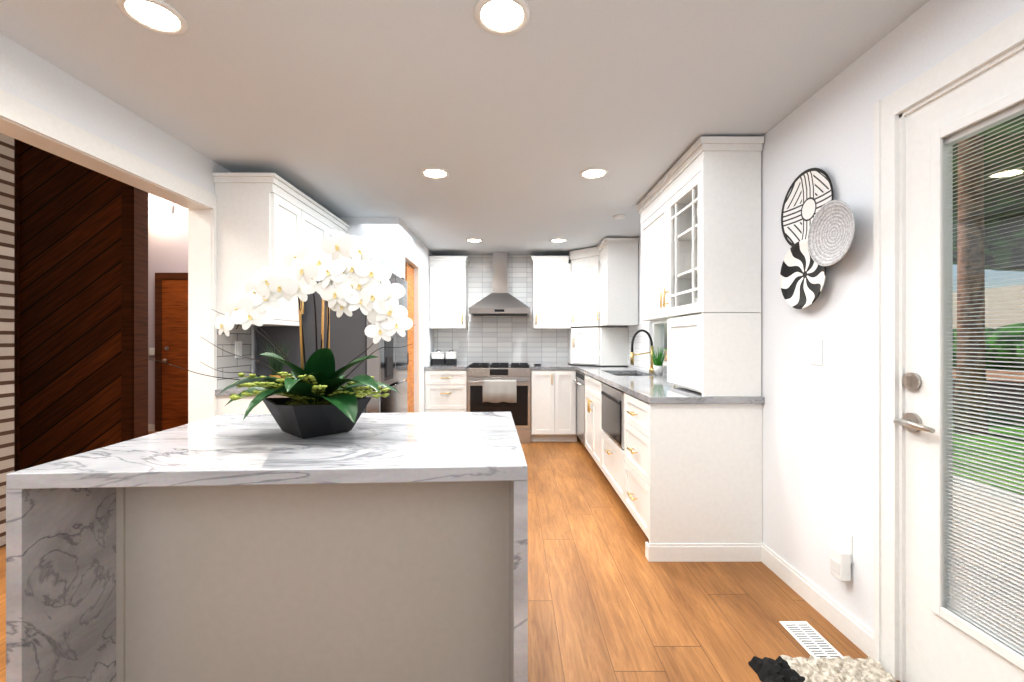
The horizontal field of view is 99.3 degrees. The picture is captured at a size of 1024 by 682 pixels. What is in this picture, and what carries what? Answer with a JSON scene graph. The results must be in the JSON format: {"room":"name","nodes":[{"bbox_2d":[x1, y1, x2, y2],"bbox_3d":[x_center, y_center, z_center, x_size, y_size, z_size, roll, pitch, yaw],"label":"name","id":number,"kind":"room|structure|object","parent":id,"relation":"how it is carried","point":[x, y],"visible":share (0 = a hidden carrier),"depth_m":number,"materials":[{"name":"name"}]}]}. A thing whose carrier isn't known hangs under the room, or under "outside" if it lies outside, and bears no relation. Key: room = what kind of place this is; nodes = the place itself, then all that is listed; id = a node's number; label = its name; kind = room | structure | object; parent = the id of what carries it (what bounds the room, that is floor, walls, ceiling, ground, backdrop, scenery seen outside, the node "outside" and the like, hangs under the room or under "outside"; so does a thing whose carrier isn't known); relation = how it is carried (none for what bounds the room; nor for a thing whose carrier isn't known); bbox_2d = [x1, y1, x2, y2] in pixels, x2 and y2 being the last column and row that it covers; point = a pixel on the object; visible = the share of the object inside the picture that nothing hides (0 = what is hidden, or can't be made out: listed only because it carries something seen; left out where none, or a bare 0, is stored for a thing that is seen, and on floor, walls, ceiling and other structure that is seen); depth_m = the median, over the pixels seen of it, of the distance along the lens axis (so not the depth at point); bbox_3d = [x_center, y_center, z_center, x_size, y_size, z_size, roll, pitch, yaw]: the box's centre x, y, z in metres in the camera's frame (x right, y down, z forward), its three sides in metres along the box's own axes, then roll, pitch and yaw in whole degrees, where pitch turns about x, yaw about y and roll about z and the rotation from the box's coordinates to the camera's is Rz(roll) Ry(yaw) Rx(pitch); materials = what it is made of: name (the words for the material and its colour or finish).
{"room":"kitchen","nodes":[
{"label":"kitchen","id":0,"kind":"room"},
{"bbox_2d":[0,133,13,547],"bbox_3d":[-5.015,-0.495,2.575,3.970,3.450,0.150,0,0,0],"label":"brick wall","id":1,"kind":"structure","parent":0,"point":[6,304],"depth_m":2.61,"materials":[{"name":"brown brick"}]},
{"bbox_2d":[14,138,147,471],"bbox_3d":[-3.855,-0.495,3.651,1.490,3.450,0.138,0,0,0],"label":"wall","id":2,"kind":"structure","parent":0,"point":[80,300],"depth_m":3.60,"materials":[{"name":"brown wood"}]},
{"bbox_2d":[0,33,256,376],"bbox_3d":[-1.965,-0.495,2.125,0.130,3.450,7.450,0,0,0],"label":"wall","id":3,"kind":"structure","parent":0,"point":[28,76],"depth_m":1.99,"materials":[{"name":"paint"}]},
{"bbox_2d":[0,89,216,423],"bbox_3d":[-1.965,0.152,0.623,0.162,2.155,4.445,0,0,0],"label":"door frame","id":4,"kind":"structure","parent":3,"relation":"attached to","point":[27,123],"depth_m":2.56,"materials":[{"name":"white paint"}]},
{"bbox_2d":[217,325,251,388],"bbox_3d":[-1.897,0.087,2.982,0.006,0.455,0.365,0,0,0],"label":"tile","id":5,"kind":"structure","parent":3,"relation":"attached to","point":[227,362],"depth_m":2.95,"materials":[{"name":"white tile"}]},
{"bbox_2d":[235,341,241,357],"bbox_3d":[-1.890,0.064,3.010,0.008,0.116,0.072,0,0,0],"label":"electrical outlet","id":6,"kind":"object","parent":5,"relation":"attached to","point":[238,348],"visible":1,"depth_m":3.00,"materials":[{"name":"white plastic"}]},
{"bbox_2d":[215,185,303,324],"bbox_3d":[-1.713,-0.551,2.970,0.368,0.838,0.381,0,0,0],"label":"upper cabinet","id":7,"kind":"object","parent":3,"relation":"attached to","point":[268,220],"depth_m":2.78,"materials":[{"name":"white wood"}]},
{"bbox_2d":[304,205,331,247],"bbox_3d":[-1.713,-0.785,3.407,0.368,0.371,0.494,0,0,0],"label":"upper cabinet","id":8,"kind":"object","parent":3,"relation":"attached to","point":[316,229],"depth_m":3.39,"materials":[{"name":"white wood"}]},
{"bbox_2d":[332,225,345,233],"bbox_3d":[-1.713,-0.785,3.788,0.368,0.371,0.495,0,0,0],"label":"upper cabinet","id":9,"kind":"object","parent":3,"relation":"attached to","point":[333,226],"depth_m":3.77,"materials":[{"name":"white wood"}]},
{"bbox_2d":[148,193,187,430],"bbox_3d":[-4.515,-0.495,5.942,4.970,3.450,0.115,0,0,0],"label":"wall","id":10,"kind":"structure","parent":0,"point":[167,243],"depth_m":5.90,"materials":[{"name":"paint"}]},
{"bbox_2d":[149,348,154,354],"bbox_3d":[-4.860,0.150,5.878,0.070,0.100,0.015,0,0,0],"label":"switch","id":11,"kind":"object","parent":10,"relation":"attached to","point":[151,351],"visible":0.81,"depth_m":5.87,"materials":[{"name":"white plastic"}]},
{"bbox_2d":[150,200,172,214],"bbox_3d":[-4.720,-1.770,5.833,0.260,0.180,0.104,0,0,0],"label":"sconce","id":12,"kind":"object","parent":10,"relation":"attached to","point":[161,207],"visible":1,"depth_m":5.79,"materials":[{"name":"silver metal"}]},
{"bbox_2d":[155,273,187,431],"bbox_3d":[-4.290,0.160,5.844,1.040,2.140,0.078,0,0,0],"label":"hall door","id":13,"kind":"structure","parent":10,"relation":"in","point":[171,345],"depth_m":5.87,"materials":[{"name":"brown wood"}]},
{"bbox_2d":[338,217,385,265],"bbox_3d":[-1.540,0.045,4.100,0.720,2.370,0.120,0,0,0],"label":"wall","id":14,"kind":"structure","parent":0,"point":[374,228],"depth_m":4.04,"materials":[{"name":"paint"}]},
{"bbox_2d":[386,217,433,411],"bbox_3d":[-1.110,0.045,4.945,0.120,2.370,1.810,0,0,0],"label":"wall","id":15,"kind":"structure","parent":0,"point":[391,237],"depth_m":4.84,"materials":[{"name":"paint"}]},
{"bbox_2d":[405,263,413,412],"bbox_3d":[-1.107,0.210,4.668,0.046,2.020,0.336,0,0,0],"label":"pocket door","id":16,"kind":"structure","parent":15,"relation":"in","point":[409,274],"depth_m":4.67,"materials":[{"name":"brown wood"}]},
{"bbox_2d":[402,248,419,411],"bbox_3d":[-1.103,0.175,4.530,0.135,2.110,0.760,0,0,0],"label":"door frame","id":17,"kind":"structure","parent":15,"relation":"attached to","point":[407,255],"depth_m":4.84,"materials":[{"name":"white wood"}]},
{"bbox_2d":[0,431,899,681],"bbox_3d":[-2.725,1.260,2.125,8.550,0.060,7.750,0,0,0],"label":"floor","id":18,"kind":"structure","parent":0,"point":[608,601],"depth_m":2.04,"materials":[{"name":"brown wood"}]},
{"bbox_2d":[217,396,292,415],"bbox_3d":[-1.556,0.792,2.970,0.671,0.875,0.380,0,0,0],"label":"base cabinet","id":19,"kind":"object","parent":18,"relation":"on","point":[239,406],"depth_m":2.78,"materials":[{"name":"white wood"}]},
{"bbox_2d":[215,386,282,395],"bbox_3d":[-1.575,0.334,2.962,0.647,0.037,0.405,0,0,0],"label":"countertop","id":20,"kind":"structure","parent":19,"relation":"on","point":[233,390],"depth_m":2.76,"materials":[{"name":"grey stone"}]},
{"bbox_2d":[261,339,291,378],"bbox_3d":[-1.606,0.154,2.980,0.205,0.322,0.215,0,0,0],"label":"potted grass","id":21,"kind":"object","parent":20,"relation":"on","point":[277,366],"depth_m":2.96,"materials":[{"name":"green plant"}]},
{"bbox_2d":[6,412,527,681],"bbox_3d":[-0.599,0.772,1.475,1.235,0.915,0.835,0,0,-3],"label":"kitchen island","id":22,"kind":"object","parent":18,"relation":"on","point":[380,547],"visible":1,"depth_m":1.31,"materials":[{"name":"grey stone"}]},
{"bbox_2d":[136,229,412,438],"bbox_3d":[-0.757,-0.026,1.463,0.863,0.680,0.571,0,0,0],"label":"orchid arrangement","id":23,"kind":"object","parent":22,"relation":"on","point":[322,401],"visible":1,"depth_m":1.43,"materials":[{"name":"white plant"}]},
{"bbox_2d":[257,273,406,412],"bbox_3d":[-1.415,0.320,3.605,0.911,1.780,0.840,0,0,0],"label":"refrigerator","id":24,"kind":"object","parent":18,"relation":"on","point":[350,340],"visible":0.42,"depth_m":3.19,"materials":[{"name":"silver metal"}]},
{"bbox_2d":[425,370,466,411],"bbox_3d":[-0.794,0.792,5.521,0.508,0.876,0.641,0,0,0],"label":"base cabinet","id":25,"kind":"object","parent":18,"relation":"on","point":[445,390],"depth_m":5.20,"materials":[{"name":"white wood"}]},
{"bbox_2d":[424,364,469,369],"bbox_3d":[-0.794,0.334,5.522,0.509,0.037,0.654,0,0,0],"label":"countertop","id":26,"kind":"structure","parent":25,"relation":"on","point":[449,367],"depth_m":5.20,"materials":[{"name":"grey stone"}]},
{"bbox_2d":[431,350,456,364],"bbox_3d":[-0.875,0.220,5.632,0.316,0.188,0.150,0,0,0],"label":"canisters","id":27,"kind":"object","parent":26,"relation":"on","point":[437,358],"visible":1,"depth_m":5.56,"materials":[{"name":"white ceramic"}]},
{"bbox_2d":[467,363,530,442],"bbox_3d":[-0.155,0.764,5.476,0.756,0.932,0.719,0,0,0],"label":"range","id":28,"kind":"object","parent":18,"relation":"on","point":[479,373],"visible":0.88,"depth_m":5.18,"materials":[{"name":"silver metal"}]},
{"bbox_2d":[483,380,516,402],"bbox_3d":[-0.145,0.601,5.130,0.401,0.270,0.060,0,0,0],"label":"towel","id":29,"kind":"object","parent":28,"relation":"hanging from","point":[496,391],"visible":1,"depth_m":5.11,"materials":[{"name":"white fabric"}]},
{"bbox_2d":[531,370,560,440],"bbox_3d":[0.398,0.792,5.521,0.337,0.876,0.641,0,0,0],"label":"base cabinet","id":30,"kind":"object","parent":18,"relation":"on","point":[553,405],"depth_m":5.21,"materials":[{"name":"white wood"}]},
{"bbox_2d":[529,364,574,369],"bbox_3d":[0.484,0.334,5.510,0.510,0.037,0.679,0,0,0],"label":"countertop","id":31,"kind":"structure","parent":30,"relation":"on","point":[543,366],"depth_m":5.19,"materials":[{"name":"grey stone"}]},
{"bbox_2d":[561,370,577,440],"bbox_3d":[0.621,0.792,5.521,0.337,0.876,0.641,0,0,0],"label":"base cabinet","id":32,"kind":"object","parent":18,"relation":"on","point":[568,387],"depth_m":5.21,"materials":[{"name":"white wood"}]},
{"bbox_2d":[579,371,594,394],"bbox_3d":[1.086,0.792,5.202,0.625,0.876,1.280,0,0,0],"label":"base cabinet","id":33,"kind":"object","parent":18,"relation":"on","point":[589,381],"depth_m":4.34,"materials":[{"name":"white wood"}]},
{"bbox_2d":[573,371,585,445],"bbox_3d":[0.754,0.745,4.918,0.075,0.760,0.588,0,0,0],"label":"dishwasher","id":34,"kind":"object","parent":33,"relation":"in","point":[579,381],"visible":0.92,"depth_m":4.89,"materials":[{"name":"silver metal"}]},
{"bbox_2d":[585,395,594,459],"bbox_3d":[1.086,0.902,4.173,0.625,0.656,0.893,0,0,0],"label":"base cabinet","id":35,"kind":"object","parent":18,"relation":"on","point":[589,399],"depth_m":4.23,"materials":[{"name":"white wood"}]},
{"bbox_2d":[595,379,620,494],"bbox_3d":[1.081,0.792,3.419,0.635,0.876,0.838,0,0,0],"label":"base cabinet","id":36,"kind":"object","parent":18,"relation":"on","point":[606,396],"depth_m":3.50,"materials":[{"name":"white wood"}]},
{"bbox_2d":[619,391,761,561],"bbox_3d":[1.081,0.792,2.715,0.635,0.876,0.570,0,0,0],"label":"base cabinet","id":37,"kind":"object","parent":18,"relation":"on","point":[685,480],"depth_m":2.43,"materials":[{"name":"white wood"}]},
{"bbox_2d":[571,364,763,403],"bbox_3d":[1.082,0.334,4.130,0.634,0.037,3.439,0,0,0],"label":"countertop","id":38,"kind":"structure","parent":37,"relation":"on","point":[648,387],"depth_m":2.90,"materials":[{"name":"grey stone"}]},
{"bbox_2d":[613,374,641,375],"bbox_3d":[1.115,0.459,4.200,0.386,0.212,0.696,0,0,0],"label":"sink","id":39,"kind":"object","parent":38,"relation":"in","point":[627,375],"visible":0.02,"depth_m":4.54,"materials":[{"name":"silver metal"}]},
{"bbox_2d":[630,329,653,372],"bbox_3d":[1.260,0.105,4.172,0.233,0.420,0.109,0,0,0],"label":"faucet","id":40,"kind":"object","parent":38,"relation":"on","point":[651,368],"visible":0.9,"depth_m":4.19,"materials":[{"name":"gold"}]},
{"bbox_2d":[636,136,763,396],"bbox_3d":[1.212,-0.406,3.025,0.361,1.439,1.246,0,0,0],"label":"cabinet","id":41,"kind":"object","parent":38,"relation":"on","point":[698,206],"visible":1,"depth_m":2.43,"materials":[{"name":"white wood"}]},
{"bbox_2d":[779,621,843,658],"bbox_3d":[1.225,1.226,1.770,0.120,0.007,0.260,0,0,0],"label":"floor vent","id":42,"kind":"object","parent":18,"relation":"in","point":[809,638],"visible":0.81,"depth_m":1.78,"materials":[{"name":"white plastic"}]},
{"bbox_2d":[748,655,895,681],"bbox_3d":[1.137,1.209,1.182,0.486,0.040,0.976,0,0,0],"label":"door mat","id":43,"kind":"object","parent":18,"relation":"on","point":[783,668],"visible":1,"depth_m":1.58,"materials":[{"name":"beige fabric"}]},
{"bbox_2d":[0,0,928,254],"bbox_3d":[-0.240,-1.180,2.125,3.580,0.080,7.750,0,0,0],"label":"ceiling","id":44,"kind":"structure","parent":0,"point":[355,108],"depth_m":1.97,"materials":[{"name":"paint"}]},
{"bbox_2d":[116,0,187,34],"bbox_3d":[-1.253,-1.135,1.521,0.196,0.010,0.196,0,0,0],"label":"recessed light","id":45,"kind":"object","parent":44,"relation":"in","point":[160,16],"visible":1,"depth_m":1.52,"materials":[{"name":"beige plastic"}]},
{"bbox_2d":[420,167,449,178],"bbox_3d":[-0.523,-1.135,2.963,0.196,0.010,0.196,0,0,0],"label":"recessed light","id":46,"kind":"object","parent":44,"relation":"in","point":[435,173],"visible":1,"depth_m":2.95,"materials":[{"name":"beige plastic"}]},
{"bbox_2d":[466,238,482,242],"bbox_3d":[-0.430,-1.135,4.950,0.196,0.010,0.196,0,0,0],"label":"recessed light","id":47,"kind":"object","parent":44,"relation":"in","point":[474,240],"visible":0.98,"depth_m":4.94,"materials":[{"name":"beige plastic"}]},
{"bbox_2d":[474,0,529,34],"bbox_3d":[-0.034,-1.135,1.521,0.196,0.010,0.196,0,0,0],"label":"recessed light","id":48,"kind":"object","parent":44,"relation":"in","point":[502,17],"visible":1,"depth_m":1.52,"materials":[{"name":"beige plastic"}]},
{"bbox_2d":[550,238,566,242],"bbox_3d":[0.531,-1.135,4.950,0.196,0.010,0.196,0,0,0],"label":"recessed light","id":49,"kind":"object","parent":44,"relation":"in","point":[557,240],"visible":1,"depth_m":4.94,"materials":[{"name":"beige plastic"}]},
{"bbox_2d":[579,167,608,178],"bbox_3d":[0.558,-1.135,2.963,0.196,0.010,0.196,0,0,0],"label":"recessed light","id":50,"kind":"object","parent":44,"relation":"in","point":[594,173],"visible":1,"depth_m":2.95,"materials":[{"name":"beige plastic"}]},
{"bbox_2d":[613,214,625,219],"bbox_3d":[0.984,-1.128,3.984,0.110,0.024,0.110,0,0,0],"label":"smoke detector","id":51,"kind":"object","parent":44,"relation":"attached to","point":[619,216],"visible":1,"depth_m":3.96,"materials":[{"name":"white plastic"}]},
{"bbox_2d":[649,347,665,374],"bbox_3d":[1.334,0.181,3.960,0.163,0.268,0.155,0,0,0],"label":"potted plant","id":52,"kind":"object","parent":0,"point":[658,366],"visible":1,"depth_m":3.95,"materials":[{"name":"green plant"}]},
{"bbox_2d":[638,0,1023,630],"bbox_3d":[1.475,0.045,2.200,0.150,2.370,7.600,0,0,0],"label":"wall","id":53,"kind":"structure","parent":0,"point":[817,456],"depth_m":1.90,"materials":[{"name":"paint"}]},
{"bbox_2d":[567,238,638,365],"bbox_3d":[1.062,-0.411,5.308,0.663,1.428,1.071,0,0,0],"label":"upper cabinet","id":54,"kind":"object","parent":53,"relation":"attached to","point":[604,292],"visible":1,"depth_m":5.22,"materials":[{"name":"white wood"}]},
{"bbox_2d":[652,321,666,366],"bbox_3d":[1.450,0.020,3.890,0.100,0.440,1.080,0,0,0],"label":"kitchen window","id":55,"kind":"structure","parent":53,"relation":"in","point":[656,332],"depth_m":4.39,"materials":[{"name":"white glass"}]},
{"bbox_2d":[625,312,760,374],"bbox_3d":[1.397,0.068,4.147,0.006,0.495,3.394,0,0,0],"label":"tile","id":56,"kind":"structure","parent":53,"relation":"attached to","point":[641,345],"depth_m":4.72,"materials":[{"name":"white tile"}]},
{"bbox_2d":[780,239,825,308],"bbox_3d":[1.361,-0.307,2.034,0.024,0.322,0.322,0,0,0],"label":"decorative plate","id":57,"kind":"object","parent":53,"relation":"attached to","point":[802,276],"visible":0.81,"depth_m":2.06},
{"bbox_2d":[781,168,833,245],"bbox_3d":[1.387,-0.616,2.047,0.024,0.364,0.364,0,0,0],"label":"plate","id":58,"kind":"object","parent":53,"relation":"attached to","point":[809,195],"visible":0.88,"depth_m":2.08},
{"bbox_2d":[761,543,872,657],"bbox_3d":[1.393,1.180,0.415,0.014,0.100,4.030,0,0,0],"label":"baseboard","id":59,"kind":"structure","parent":53,"relation":"attached to","point":[851,628],"depth_m":1.95,"materials":[{"name":"white wood"}]},
{"bbox_2d":[807,200,854,265],"bbox_3d":[1.335,-0.445,1.818,0.024,0.270,0.270,0,0,0],"label":"decorative plate","id":60,"kind":"object","parent":53,"relation":"attached to","point":[831,233],"visible":0.98,"depth_m":1.82,"materials":[{"name":"white wicker"}]},
{"bbox_2d":[830,528,852,580],"bbox_3d":[1.374,0.896,1.822,0.052,0.188,0.076,0,0,0],"label":"electrical outlet","id":61,"kind":"object","parent":53,"relation":"attached to","point":[841,557],"visible":1,"depth_m":1.80,"materials":[{"name":"white plastic"}]},
{"bbox_2d":[873,8,1023,681],"bbox_3d":[1.414,0.165,1.115,0.072,2.130,1.089,0,0,0],"label":"door frame","id":62,"kind":"structure","parent":53,"relation":"attached to","point":[995,45],"depth_m":1.58,"materials":[{"name":"white wood"}]},
{"bbox_2d":[893,49,1023,681],"bbox_3d":[1.403,0.206,1.115,0.106,2.035,0.913,0,0,0],"label":"exterior door","id":63,"kind":"structure","parent":53,"relation":"in","point":[943,643],"depth_m":1.44,"materials":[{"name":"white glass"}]},
{"bbox_2d":[944,101,1023,654],"bbox_3d":[1.434,0.102,1.119,0.018,1.549,0.632,0,0,0],"label":"door blinds","id":64,"kind":"object","parent":63,"relation":"attached to","point":[976,598],"visible":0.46,"depth_m":1.31,"materials":[{"name":"white plastic"}]},
{"bbox_3d":[-0.315,0.045,5.925,3.430,2.370,0.150,0,0,0],"label":"wall","id":65,"kind":"structure","parent":0,"visible":0},
{"bbox_2d":[468,252,529,315],"bbox_3d":[-0.155,-0.733,5.595,0.760,0.813,0.496,0,0,0],"label":"range hood","id":66,"kind":"object","parent":65,"relation":"attached to","point":[500,300],"visible":1,"depth_m":5.50,"materials":[{"name":"silver metal"}]},
{"bbox_2d":[429,256,570,328],"bbox_3d":[-0.149,-0.605,5.652,1.791,0.910,0.381,0,0,0],"label":"upper cabinet","id":67,"kind":"object","parent":65,"relation":"attached to","point":[551,292],"visible":0.96,"depth_m":5.51,"materials":[{"name":"white wood"}]},
{"bbox_2d":[434,255,568,363],"bbox_3d":[0.172,-0.412,5.847,2.444,1.455,0.006,0,0,0],"label":"tile","id":68,"kind":"structure","parent":65,"relation":"attached to","point":[500,339],"depth_m":5.84,"materials":[{"name":"white tile"}]},
{"label":"outside","id":69,"kind":"structure","parent":0,"visible":0},
{"bbox_2d":[664,349,1023,494],"bbox_3d":[35.775,1.390,15.000,68.450,0.020,110.000,0,0,0],"label":"lawn","id":70,"kind":"structure","parent":69,"point":[1007,424],"depth_m":5.45,"materials":[{"name":"green plant"}]},
{"bbox_2d":[664,350,1023,413],"bbox_3d":[24.750,1.369,20.000,30.500,0.019,80.000,0,0,0],"label":"mulch","id":71,"kind":"object","parent":70,"relation":"on","point":[1004,389],"depth_m":12.03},
{"bbox_2d":[953,114,1023,434],"bbox_3d":[16.436,-6.188,20.000,29.127,17.163,100.000,0,0,0],"label":"trees","id":72,"kind":"object","parent":70,"relation":"on","point":[984,259],"depth_m":7.06,"materials":[{"name":"green plant"}]},
{"bbox_2d":[953,477,1023,595],"bbox_3d":[2.830,1.319,2.500,2.540,0.119,11.000,0,0,0],"label":"patio","id":73,"kind":"structure","parent":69,"point":[989,517],"depth_m":3.14,"materials":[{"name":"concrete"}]}
]}

